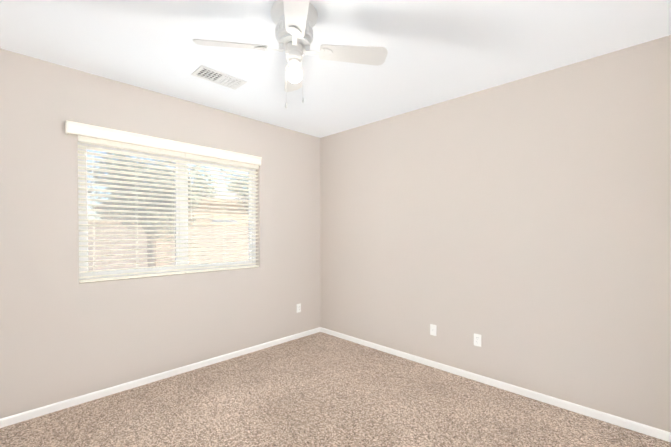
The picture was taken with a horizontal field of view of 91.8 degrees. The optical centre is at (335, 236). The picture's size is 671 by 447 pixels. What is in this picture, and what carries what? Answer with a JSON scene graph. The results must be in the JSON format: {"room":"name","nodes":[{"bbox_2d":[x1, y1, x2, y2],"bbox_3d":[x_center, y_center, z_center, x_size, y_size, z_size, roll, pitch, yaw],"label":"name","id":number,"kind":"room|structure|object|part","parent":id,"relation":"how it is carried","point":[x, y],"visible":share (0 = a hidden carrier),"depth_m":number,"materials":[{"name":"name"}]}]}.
{"room":"empty bedroom","nodes":[
{"label":"empty bedroom","id":0,"kind":"room"},
{"bbox_2d":[0,48,319,418],"bbox_3d":[-1.614,0.004,3.287,0.150,2.740,4.150,1,1,44],"label":"wall","id":1,"kind":"structure","parent":0,"point":[65,334],"depth_m":2.84,"materials":[{"name":"beige paint"}]},
{"bbox_2d":[0,327,320,427],"bbox_3d":[-1.556,1.343,3.250,0.012,0.063,3.850,1,1,44],"label":"baseboard","id":2,"kind":"structure","parent":1,"relation":"attached to","point":[33,413],"depth_m":2.96,"materials":[{"name":"white wood"}]},
{"bbox_2d":[65,120,261,165],"bbox_3d":[-1.514,-0.874,3.217,0.072,0.092,1.781,1,1,44],"label":"window valance","id":3,"kind":"object","parent":1,"relation":"attached to","point":[77,128],"visible":1,"depth_m":3.01,"materials":[{"name":"white wood"}]},
{"bbox_2d":[85,143,86,215],"bbox_3d":[-2.076,-0.473,2.712,0.012,0.610,0.008,1,1,44],"label":"blind cord","id":4,"kind":"object","parent":3,"relation":"hanging from","point":[85,143],"depth_m":2.71,"materials":[{"name":"white fabric"}]},
{"bbox_2d":[92,143,94,269],"bbox_3d":[-2.047,-0.209,2.760,0.002,1.158,0.002,1,1,44],"label":"blind cord","id":5,"kind":"object","parent":3,"relation":"hanging from","point":[93,143],"depth_m":2.76,"materials":[{"name":"white fabric"}]},
{"bbox_2d":[135,153,137,274],"bbox_3d":[-1.821,-0.213,2.991,0.002,1.158,0.002,1,1,44],"label":"blind cord","id":6,"kind":"object","parent":3,"relation":"hanging from","point":[137,206],"depth_m":2.99,"materials":[{"name":"white fabric"}]},
{"bbox_2d":[174,201,174,242],"bbox_3d":[-1.595,-0.216,3.222,0.002,1.158,0.002,1,1,44],"label":"blind cord","id":7,"kind":"object","parent":3,"relation":"hanging from","point":[174,201],"depth_m":3.22,"materials":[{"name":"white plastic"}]},
{"bbox_2d":[190,159,191,218],"bbox_3d":[-1.477,-0.482,3.325,0.012,0.610,0.008,1,1,44],"label":"blind cord","id":8,"kind":"object","parent":3,"relation":"hanging from","point":[190,159],"depth_m":3.32,"materials":[{"name":"white fabric"}]},
{"bbox_2d":[195,159,195,190],"bbox_3d":[-1.448,-0.219,3.373,0.002,1.158,0.002,1,1,44],"label":"blind cord","id":9,"kind":"object","parent":3,"relation":"hanging from","point":[195,159],"depth_m":3.36,"materials":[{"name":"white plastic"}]},
{"bbox_2d":[254,179,254,234],"bbox_3d":[-0.960,-0.410,3.857,0.013,0.790,0.013,0,1,23],"label":"blind cord","id":10,"kind":"object","parent":3,"relation":"hanging from","point":[254,179],"depth_m":3.86,"materials":[{"name":"white fabric"}]},
{"bbox_2d":[77,135,258,282],"bbox_3d":[-1.565,-0.230,3.340,0.134,1.223,1.718,1,1,44],"label":"window blinds","id":11,"kind":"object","parent":1,"relation":"in","point":[181,197],"depth_m":3.17,"materials":[{"name":"white plastic"}]},
{"bbox_2d":[87,152,174,270],"bbox_3d":[-1.895,-0.226,3.092,0.001,1.135,0.815,1,1,44],"label":"screen","id":12,"kind":"object","parent":11,"relation":"attached to","point":[156,259],"depth_m":3.06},
{"bbox_2d":[297,303,300,312],"bbox_3d":[-0.489,0.958,4.339,0.007,0.115,0.070,1,1,44],"label":"electrical outlet","id":13,"kind":"object","parent":1,"relation":"attached to","point":[298,307],"visible":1,"depth_m":4.34,"materials":[{"name":"white plastic"}]},
{"bbox_2d":[0,332,670,446],"bbox_3d":[-0.306,1.453,2.029,3.810,0.120,4.150,1,1,44],"label":"floor","id":14,"kind":"structure","parent":0,"point":[320,389],"depth_m":2.56,"materials":[{"name":"carpet"}]},
{"bbox_2d":[0,0,670,137],"bbox_3d":[-0.306,-1.407,1.986,3.810,0.120,4.150,1,1,44],"label":"ceiling","id":15,"kind":"structure","parent":0,"point":[439,51],"depth_m":2.29,"materials":[{"name":"white paint"}]},
{"bbox_2d":[191,65,246,89],"bbox_3d":[-0.994,-1.353,2.792,0.210,0.010,0.400,1,1,44],"label":"ceiling vent","id":16,"kind":"object","parent":15,"relation":"in","point":[216,76],"visible":1,"depth_m":2.77,"materials":[{"name":"white metal"}]},
{"bbox_2d":[193,0,387,107],"bbox_3d":[-0.249,-1.065,1.970,0.871,0.562,0.871,1,1,37],"label":"ceiling fan","id":17,"kind":"object","parent":15,"relation":"hanging from","point":[294,21],"visible":1,"depth_m":1.94,"materials":[{"name":"white metal"}]},
{"bbox_3d":[-0.249,-1.193,1.968,0.284,0.306,0.284,1,1,44],"label":"motor","id":18,"kind":"part","parent":17,"relation":"part of","materials":[{"name":"white metal"}]},
{"bbox_3d":[-0.249,-0.989,1.972,0.094,0.115,0.094,1,1,44],"label":"bulb","id":19,"kind":"part","parent":17,"relation":"part of","materials":[{"name":"white glass"}]},
{"bbox_2d":[320,35,670,431],"bbox_3d":[1.093,0.001,3.437,3.510,2.740,0.150,1,1,44],"label":"wall","id":20,"kind":"structure","parent":0,"point":[522,227],"depth_m":2.80,"materials":[{"name":"beige paint"}]},
{"bbox_2d":[430,324,436,335],"bbox_3d":[1.020,0.982,3.406,0.070,0.115,0.016,1,1,44],"label":"outlet","id":21,"kind":"object","parent":20,"relation":"attached to","point":[433,328],"visible":1,"depth_m":3.41,"materials":[{"name":"white plastic"}]},
{"bbox_2d":[474,333,480,346],"bbox_3d":[1.348,0.987,3.092,0.070,0.115,0.007,1,1,44],"label":"electrical outlet","id":22,"kind":"object","parent":20,"relation":"attached to","point":[477,339],"visible":1,"depth_m":3.09,"materials":[{"name":"white plastic"}]},
{"bbox_2d":[320,327,670,441],"bbox_3d":[1.036,1.341,3.400,3.486,0.063,0.012,1,1,44],"label":"baseboard","id":23,"kind":"structure","parent":20,"relation":"attached to","point":[621,422],"depth_m":2.80,"materials":[{"name":"white wood"}]},
{"label":"outside","id":24,"kind":"structure","parent":0,"visible":0},
{"label":"yard","id":25,"kind":"structure","parent":24,"visible":0},
{"bbox_2d":[119,176,171,266],"bbox_3d":[-3.823,-0.047,6.726,1.232,2.854,1.561,1,1,44],"label":"trunk","id":26,"kind":"object","parent":25,"relation":"on","point":[147,233],"depth_m":6.66,"materials":[{"name":"brown wood"}]},
{"bbox_2d":[87,152,218,240],"bbox_3d":[-3.776,-0.897,6.870,2.632,2.011,2.664,1,1,44],"label":"tree","id":27,"kind":"object","parent":26,"relation":"attached to","point":[160,183],"depth_m":6.29,"materials":[{"name":"green plant"}]},
{"bbox_2d":[88,221,248,271],"bbox_3d":[2.514,0.332,17.543,0.290,1.750,90.000,1,1,44],"label":"fence","id":28,"kind":"object","parent":25,"relation":"on","point":[210,248],"depth_m":10.24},
{"bbox_2d":[92,192,247,222],"bbox_3d":[-6.522,-1.001,24.610,12.000,4.200,17.500,1,1,44],"label":"house","id":29,"kind":"structure","parent":25,"relation":"on","point":[227,209],"depth_m":17.29,"materials":[{"name":"grey"}]},
{"bbox_3d":[-4.143,-0.898,15.478,2.339,4.284,2.138,1,1,44],"label":"trunk","id":30,"kind":"object","parent":25,"relation":"on","visible":0},
{"bbox_2d":[220,169,247,203],"bbox_3d":[-4.130,-2.567,15.508,3.019,2.156,2.674,1,1,44],"label":"tree","id":31,"kind":"object","parent":30,"relation":"attached to","point":[235,183],"depth_m":14.97,"materials":[{"name":"green plant"}]}
]}

